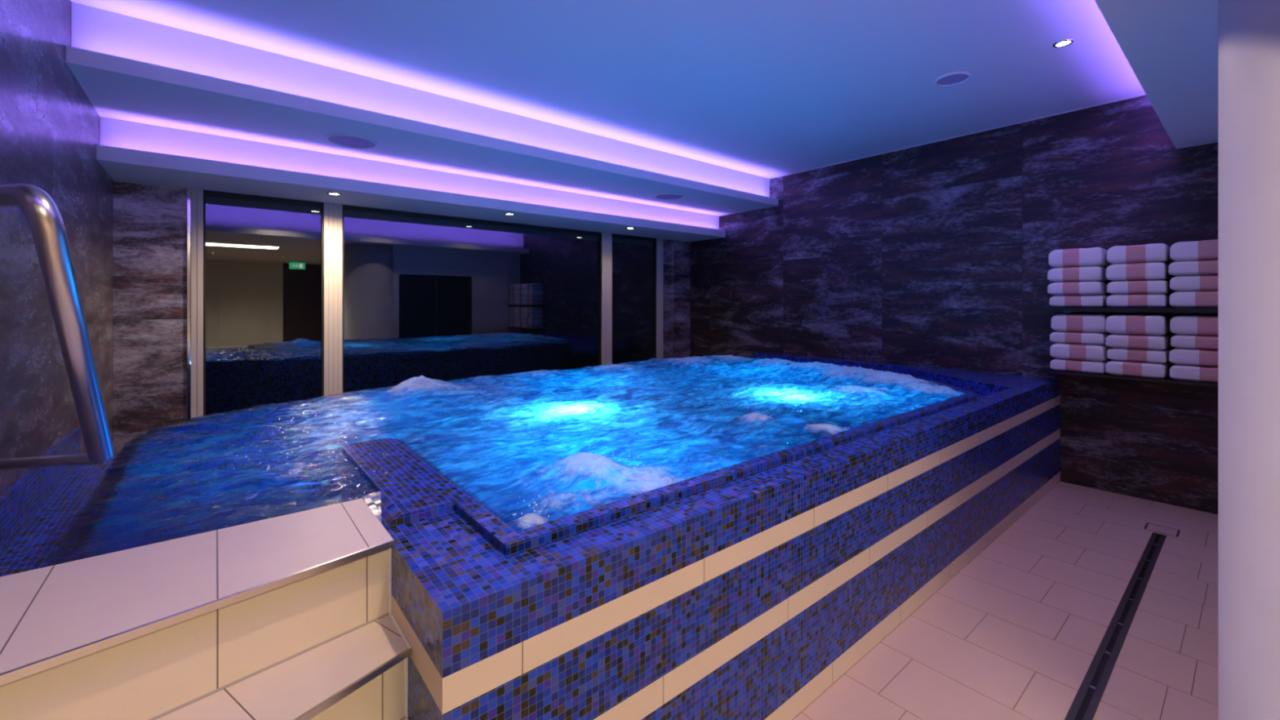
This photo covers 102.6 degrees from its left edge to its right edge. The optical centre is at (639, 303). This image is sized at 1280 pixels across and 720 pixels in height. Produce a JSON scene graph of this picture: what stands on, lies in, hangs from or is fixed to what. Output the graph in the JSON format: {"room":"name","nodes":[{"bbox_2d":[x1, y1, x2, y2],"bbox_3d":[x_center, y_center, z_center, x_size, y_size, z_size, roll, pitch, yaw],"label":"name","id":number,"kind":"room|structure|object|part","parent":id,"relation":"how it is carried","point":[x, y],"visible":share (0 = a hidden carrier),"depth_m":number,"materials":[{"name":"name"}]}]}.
{"room":"spa pool room","nodes":[
{"label":"spa pool room","id":0,"kind":"room"},
{"bbox_2d":[0,0,112,493],"bbox_3d":[-0.007,-0.048,-1.003,0.150,3.196,12.463,0,0,-40],"label":"wall","id":1,"kind":"structure","parent":0,"point":[50,126],"depth_m":2.20,"materials":[{"name":"stone"}]},
{"bbox_2d":[0,183,114,469],"bbox_3d":[-1.455,0.059,1.188,0.832,0.737,0.218,0,0,22],"label":"handrail","id":2,"kind":"object","parent":1,"relation":"attached to","point":[43,215],"visible":1,"depth_m":1.04,"materials":[{"name":"silver metal"}]},
{"bbox_2d":[112,179,690,457],"bbox_3d":[-1.596,0.330,5.640,5.870,2.440,0.200,0,0,-40],"label":"wall","id":3,"kind":"structure","parent":0,"point":[149,222],"depth_m":3.83,"materials":[{"name":"stone"}]},
{"bbox_2d":[112,179,186,189],"bbox_3d":[-3.638,-0.883,3.817,0.397,0.010,0.006,0,0,-40],"label":"trim","id":4,"kind":"structure","parent":3,"relation":"attached to","point":[113,180],"depth_m":3.81,"materials":[{"name":"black metal"}]},
{"bbox_2d":[186,187,191,419],"bbox_3d":[-3.489,0.141,3.969,0.022,2.058,0.062,0,0,-40],"label":"trim","id":5,"kind":"structure","parent":3,"relation":"attached to","point":[188,189],"depth_m":3.95,"materials":[{"name":"silver metal"}]},
{"bbox_2d":[191,188,324,417],"bbox_3d":[-3.151,0.141,4.282,0.893,2.059,0.090,0,0,-40],"label":"window","id":6,"kind":"structure","parent":3,"relation":"in","point":[257,262],"depth_m":4.24,"materials":[{"name":"clear glass"}]},
{"bbox_3d":[-3.468,0.141,4.020,0.071,2.059,0.090,0,0,-40],"label":"frame","id":7,"kind":"part","parent":6,"relation":"part of","materials":[{"name":"beige metal"}]},
{"bbox_2d":[324,202,601,395],"bbox_3d":[-1.656,0.141,5.519,3.008,2.059,0.090,0,0,-40],"label":"window","id":8,"kind":"structure","parent":3,"relation":"in","point":[407,295],"depth_m":5.27,"materials":[{"name":"clear glass"}]},
{"bbox_3d":[-2.760,0.141,4.605,0.142,2.059,0.090,0,0,-40],"label":"frame","id":9,"kind":"part","parent":8,"relation":"part of","materials":[{"name":"beige metal"}]},
{"bbox_2d":[601,232,663,364],"bbox_3d":[-0.105,0.141,6.801,1.037,2.059,0.090,0,0,-40],"label":"window","id":10,"kind":"structure","parent":3,"relation":"in","point":[633,266],"depth_m":6.78,"materials":[{"name":"clear glass"}]},
{"bbox_3d":[-0.445,0.141,6.520,0.155,2.059,0.090,0,0,-40],"label":"frame","id":11,"kind":"part","parent":10,"relation":"part of","materials":[{"name":"beige metal"}]},
{"bbox_3d":[-0.089,0.147,6.812,0.785,2.045,0.012,0,0,-40],"label":"pane","id":12,"kind":"part","parent":10,"relation":"part of","materials":[{"name":"glass"}]},
{"bbox_3d":[0.249,0.141,7.094,0.117,2.059,0.090,0,0,-40],"label":"frame","id":13,"kind":"part","parent":10,"relation":"part of","materials":[{"name":"beige metal"}]},
{"bbox_2d":[671,240,673,357],"bbox_3d":[0.465,0.141,7.223,0.010,2.058,0.026,0,0,-40],"label":"trim","id":14,"kind":"structure","parent":3,"relation":"attached to","point":[672,240],"depth_m":7.22,"materials":[{"name":"silver metal"}]},
{"bbox_2d":[96,116,725,241],"bbox_3d":[-1.383,-1.040,5.383,5.868,0.300,0.867,0,0,-40],"label":"ceiling","id":15,"kind":"structure","parent":0,"point":[128,151],"depth_m":4.24,"materials":[{"name":"white paint"}]},
{"bbox_2d":[326,191,341,195],"bbox_3d":[-2.481,-0.887,4.164,0.106,0.006,0.106,0,0,-40],"label":"recessed light","id":16,"kind":"object","parent":15,"relation":"in","point":[329,193],"visible":1,"depth_m":4.16,"materials":[{"name":"silver metal"}]},
{"bbox_2d":[504,213,515,215],"bbox_3d":[-1.298,-0.887,5.110,0.106,0.006,0.106,0,0,-40],"label":"recessed light","id":17,"kind":"object","parent":15,"relation":"in","point":[507,214],"visible":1,"depth_m":5.11,"materials":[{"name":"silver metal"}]},
{"bbox_2d":[66,1,777,216],"bbox_3d":[-1.115,-1.393,5.059,5.868,0.406,1.709,0,0,-40],"label":"ceiling","id":18,"kind":"structure","parent":0,"point":[130,68],"depth_m":3.54,"materials":[{"name":"white paint"}]},
{"bbox_2d":[325,133,377,149],"bbox_3d":[-2.107,-1.183,3.753,0.330,0.014,0.330,0,0,-40],"label":"ceiling speaker","id":19,"kind":"object","parent":18,"relation":"attached to","point":[344,140],"visible":1,"depth_m":3.74,"materials":[{"name":"plastic"}]},
{"bbox_2d":[328,135,374,147],"bbox_3d":[-2.107,-1.185,3.753,0.300,0.002,0.300,0,0,-40],"label":"grille","id":20,"kind":"object","parent":19,"relation":"attached to","point":[348,141],"depth_m":3.76,"materials":[{"name":"metal"}]},
{"bbox_2d":[654,192,684,199],"bbox_3d":[0.327,-1.183,5.689,0.330,0.014,0.330,0,0,-40],"label":"ceiling speaker","id":21,"kind":"object","parent":18,"relation":"attached to","point":[665,196],"visible":1,"depth_m":5.68,"materials":[{"name":"plastic"}]},
{"bbox_2d":[656,194,683,199],"bbox_3d":[0.327,-1.185,5.689,0.300,0.002,0.300,0,0,-40],"label":"grille","id":22,"kind":"object","parent":21,"relation":"attached to","point":[658,196],"depth_m":5.69,"materials":[{"name":"metal"}]},
{"bbox_2d":[71,0,1145,178],"bbox_3d":[0.548,-1.596,3.048,6.070,0.100,3.768,0,0,-40],"label":"ceiling","id":23,"kind":"structure","parent":0,"point":[769,89],"depth_m":3.23,"materials":[{"name":"white paint"}]},
{"bbox_2d":[934,71,970,86],"bbox_3d":[2.146,-1.539,3.527,0.210,0.014,0.210,0,0,-40],"label":"ceiling speaker","id":24,"kind":"object","parent":23,"relation":"attached to","point":[953,78],"visible":1,"depth_m":3.52,"materials":[{"name":"plastic"}]},
{"bbox_2d":[936,74,968,84],"bbox_3d":[2.146,-1.541,3.527,0.191,0.002,0.191,0,0,-40],"label":"grille","id":25,"kind":"object","parent":24,"relation":"attached to","point":[946,79],"depth_m":3.53,"materials":[{"name":"metal"}]},
{"bbox_2d":[1052,39,1074,48],"bbox_3d":[2.514,-1.543,3.049,0.099,0.006,0.099,0,0,-40],"label":"recessed light","id":26,"kind":"object","parent":23,"relation":"in","point":[1062,43],"visible":1,"depth_m":3.05,"materials":[{"name":"silver metal"}]},
{"bbox_2d":[690,94,1217,514],"bbox_3d":[2.465,-0.048,5.454,0.150,3.196,5.663,0,0,-40],"label":"wall","id":27,"kind":"structure","parent":0,"point":[935,254],"depth_m":4.57,"materials":[{"name":"stone"}]},
{"bbox_2d":[768,93,1146,179],"bbox_3d":[2.808,-1.543,4.916,0.006,0.006,3.768,0,0,-40],"label":"trim","id":28,"kind":"structure","parent":27,"relation":"attached to","point":[1144,94],"depth_m":4.60,"materials":[{"name":"white paint"}]},
{"bbox_2d":[1038,366,1217,387],"bbox_3d":[3.627,0.537,3.691,0.304,0.026,1.164,0,0,-40],"label":"shelf","id":29,"kind":"object","parent":27,"relation":"attached to","point":[1047,370],"visible":0.37,"depth_m":3.64,"materials":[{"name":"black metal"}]},
{"bbox_2d":[1049,358,1109,373],"bbox_3d":[3.398,0.476,3.963,0.287,0.093,0.314,0,0,-40],"label":"towel","id":30,"kind":"object","parent":29,"relation":"on","point":[1058,364],"visible":0.75,"depth_m":3.87,"materials":[{"name":"white fabric"}]},
{"bbox_2d":[1049,342,1110,360],"bbox_3d":[3.397,0.369,3.962,0.290,0.120,0.314,0,0,-40],"label":"towel","id":31,"kind":"object","parent":30,"relation":"on","point":[1059,350],"visible":0.87,"depth_m":3.86,"materials":[{"name":"white fabric"}]},
{"bbox_2d":[1049,331,1109,344],"bbox_3d":[3.398,0.263,3.968,0.282,0.089,0.314,0,0,-40],"label":"towel","id":32,"kind":"object","parent":31,"relation":"on","point":[1071,337],"visible":0.89,"depth_m":3.87,"materials":[{"name":"white fabric"}]},
{"bbox_2d":[1050,313,1109,332],"bbox_3d":[3.403,0.149,3.961,0.284,0.137,0.314,0,0,-40],"label":"towel","id":33,"kind":"object","parent":32,"relation":"on","point":[1082,322],"visible":0.94,"depth_m":3.87,"materials":[{"name":"white fabric"}]},
{"bbox_2d":[1105,360,1168,378],"bbox_3d":[3.598,0.469,3.714,0.291,0.107,0.303,0,0,-40],"label":"towel","id":34,"kind":"object","parent":29,"relation":"on","point":[1118,367],"visible":0.87,"depth_m":3.62,"materials":[{"name":"white fabric"}]},
{"bbox_2d":[1106,347,1169,363],"bbox_3d":[3.606,0.369,3.713,0.286,0.090,0.303,0,0,-40],"label":"towel","id":35,"kind":"object","parent":34,"relation":"on","point":[1161,356],"visible":0.8,"depth_m":3.62,"materials":[{"name":"white fabric"}]},
{"bbox_2d":[1105,333,1169,349],"bbox_3d":[3.599,0.273,3.714,0.290,0.098,0.303,0,0,-40],"label":"towel","id":36,"kind":"object","parent":35,"relation":"on","point":[1115,340],"visible":0.9,"depth_m":3.62,"materials":[{"name":"white fabric"}]},
{"bbox_2d":[1105,314,1168,335],"bbox_3d":[3.597,0.151,3.713,0.292,0.143,0.303,0,0,-40],"label":"towel","id":37,"kind":"object","parent":36,"relation":"on","point":[1132,324],"visible":1,"depth_m":3.62,"materials":[{"name":"white fabric"}]},
{"bbox_2d":[1169,364,1217,382],"bbox_3d":[3.812,0.469,3.465,0.284,0.107,0.309,0,0,-40],"label":"towel","id":38,"kind":"object","parent":29,"relation":"on","point":[1177,371],"visible":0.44,"depth_m":3.41,"materials":[{"name":"white fabric"}]},
{"bbox_2d":[1168,347,1217,366],"bbox_3d":[3.810,0.360,3.466,0.286,0.109,0.309,0,0,-40],"label":"towel","id":39,"kind":"object","parent":38,"relation":"on","point":[1200,357],"visible":0.51,"depth_m":3.41,"materials":[{"name":"white fabric"}]},
{"bbox_2d":[1170,333,1217,349],"bbox_3d":[3.817,0.259,3.463,0.282,0.091,0.309,0,0,-40],"label":"towel","id":40,"kind":"object","parent":39,"relation":"on","point":[1188,341],"visible":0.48,"depth_m":3.41,"materials":[{"name":"white fabric"}]},
{"bbox_2d":[1169,315,1217,335],"bbox_3d":[3.813,0.146,3.463,0.284,0.132,0.309,0,0,-40],"label":"towel","id":41,"kind":"object","parent":40,"relation":"on","point":[1206,325],"visible":0.59,"depth_m":3.41,"materials":[{"name":"white fabric"}]},
{"bbox_2d":[1038,306,1217,313],"bbox_3d":[3.627,0.051,3.691,0.304,0.039,1.164,0,0,-40],"label":"shelf","id":42,"kind":"object","parent":27,"relation":"attached to","point":[1065,309],"visible":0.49,"depth_m":3.63,"materials":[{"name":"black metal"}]},
{"bbox_2d":[1048,294,1107,307],"bbox_3d":[3.398,-0.016,3.970,0.281,0.093,0.314,0,0,-40],"label":"towel","id":43,"kind":"object","parent":42,"relation":"on","point":[1094,300],"visible":0.94,"depth_m":3.87,"materials":[{"name":"white fabric"}]},
{"bbox_2d":[1047,280,1107,295],"bbox_3d":[3.385,-0.114,3.971,0.293,0.101,0.314,0,0,-40],"label":"towel","id":44,"kind":"object","parent":43,"relation":"on","point":[1070,288],"visible":0.99,"depth_m":3.87,"materials":[{"name":"white fabric"}]},
{"bbox_2d":[1047,266,1107,282],"bbox_3d":[3.386,-0.222,3.971,0.291,0.110,0.314,0,0,-40],"label":"towel","id":45,"kind":"object","parent":44,"relation":"on","point":[1091,273],"visible":0.94,"depth_m":3.87,"materials":[{"name":"white fabric"}]},
{"bbox_2d":[1048,247,1108,267],"bbox_3d":[3.391,-0.348,3.969,0.288,0.141,0.314,0,0,-40],"label":"towel","id":46,"kind":"object","parent":45,"relation":"on","point":[1093,256],"visible":0.92,"depth_m":3.87,"materials":[{"name":"white fabric"}]},
{"bbox_2d":[1106,293,1169,307],"bbox_3d":[3.607,-0.018,3.718,0.282,0.097,0.303,0,0,-40],"label":"towel","id":47,"kind":"object","parent":42,"relation":"on","point":[1122,300],"visible":1,"depth_m":3.62,"materials":[{"name":"white fabric"}]},
{"bbox_2d":[1106,280,1170,293],"bbox_3d":[3.607,-0.115,3.714,0.285,0.096,0.303,0,0,-40],"label":"towel","id":48,"kind":"object","parent":47,"relation":"on","point":[1143,286],"visible":0.94,"depth_m":3.62,"materials":[{"name":"white fabric"}]},
{"bbox_2d":[1105,262,1168,280],"bbox_3d":[3.599,-0.226,3.715,0.290,0.122,0.303,0,0,-40],"label":"towel","id":49,"kind":"object","parent":48,"relation":"on","point":[1154,270],"visible":0.91,"depth_m":3.62,"materials":[{"name":"white fabric"}]},
{"bbox_2d":[1106,243,1170,264],"bbox_3d":[3.606,-0.353,3.713,0.285,0.131,0.303,0,0,-40],"label":"towel","id":50,"kind":"object","parent":49,"relation":"on","point":[1154,252],"visible":0.88,"depth_m":3.62,"materials":[{"name":"white fabric"}]},
{"bbox_2d":[1168,290,1217,307],"bbox_3d":[3.811,-0.026,3.465,0.285,0.113,0.309,0,0,-40],"label":"towel","id":51,"kind":"object","parent":42,"relation":"on","point":[1209,299],"visible":0.57,"depth_m":3.41,"materials":[{"name":"white fabric"}]},
{"bbox_2d":[1169,275,1217,291],"bbox_3d":[3.812,-0.136,3.463,0.286,0.104,0.309,0,0,-40],"label":"towel","id":52,"kind":"object","parent":51,"relation":"on","point":[1196,282],"visible":0.57,"depth_m":3.41,"materials":[{"name":"white fabric"}]},
{"bbox_2d":[1168,259,1217,275],"bbox_3d":[3.804,-0.237,3.465,0.291,0.097,0.309,0,0,-40],"label":"towel","id":53,"kind":"object","parent":52,"relation":"on","point":[1198,267],"visible":0.57,"depth_m":3.41,"materials":[{"name":"white fabric"}]},
{"bbox_2d":[1169,239,1217,262],"bbox_3d":[3.813,-0.353,3.462,0.288,0.132,0.309,0,0,-40],"label":"towel","id":54,"kind":"object","parent":53,"relation":"on","point":[1206,250],"visible":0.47,"depth_m":3.41,"materials":[{"name":"white fabric"}]},
{"bbox_2d":[792,481,1217,719],"bbox_3d":[2.312,1.510,0.915,6.070,0.120,12.463,0,0,-40],"label":"floor","id":55,"kind":"structure","parent":0,"point":[1016,633],"depth_m":2.28,"materials":[{"name":"beige tile"}]},
{"bbox_2d":[0,497,411,719],"bbox_3d":[-0.653,1.023,0.616,0.919,0.852,1.728,0,0,-40],"label":"steps","id":56,"kind":"structure","parent":55,"relation":"on","point":[288,616],"depth_m":1.08,"materials":[{"name":"beige tile"}]},
{"bbox_2d":[0,351,1060,719],"bbox_3d":[0.211,1.019,3.456,5.868,0.862,2.982,0,0,-40],"label":"tub surround","id":57,"kind":"object","parent":55,"relation":"on","point":[745,590],"visible":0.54,"depth_m":1.64,"materials":[{"name":"blue tile"}]},
{"bbox_2d":[46,354,964,566],"bbox_3d":[-0.066,0.555,3.313,4.717,0.135,2.779,0,0,-40],"label":"water","id":58,"kind":"object","parent":57,"relation":"in","point":[533,448],"visible":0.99,"depth_m":2.27,"materials":[{"name":"blue liquid"}]},
{"bbox_2d":[1064,532,1166,719],"bbox_3d":[1.734,1.448,1.957,3.968,0.003,0.062,0,0,-40],"label":"floor drain","id":59,"kind":"object","parent":55,"relation":"on","point":[1084,706],"visible":1,"depth_m":2.21,"materials":[{"name":"black paint"}]},
{"bbox_2d":[1143,522,1180,537],"bbox_3d":[3.345,1.449,3.287,0.145,0.002,0.153,0,0,-40],"label":"drain cover","id":60,"kind":"object","parent":55,"relation":"on","point":[1147,523],"visible":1,"depth_m":3.29,"materials":[{"name":"metal"}]},
{"bbox_2d":[1217,0,1279,719],"bbox_3d":[2.040,0.173,1.142,1.016,2.554,1.016,0,0,-40],"label":"column","id":61,"kind":"structure","parent":55,"relation":"on","point":[1249,30],"depth_m":1.33,"materials":[{"name":"paint"}]},
{"bbox_2d":[1094,0,1217,149],"bbox_3d":[3.930,-1.350,-1.041,5.868,0.492,7.385,0,0,-40],"label":"ceiling","id":62,"kind":"structure","parent":0,"point":[1171,46],"depth_m":2.30,"materials":[{"name":"white paint"}]}
]}

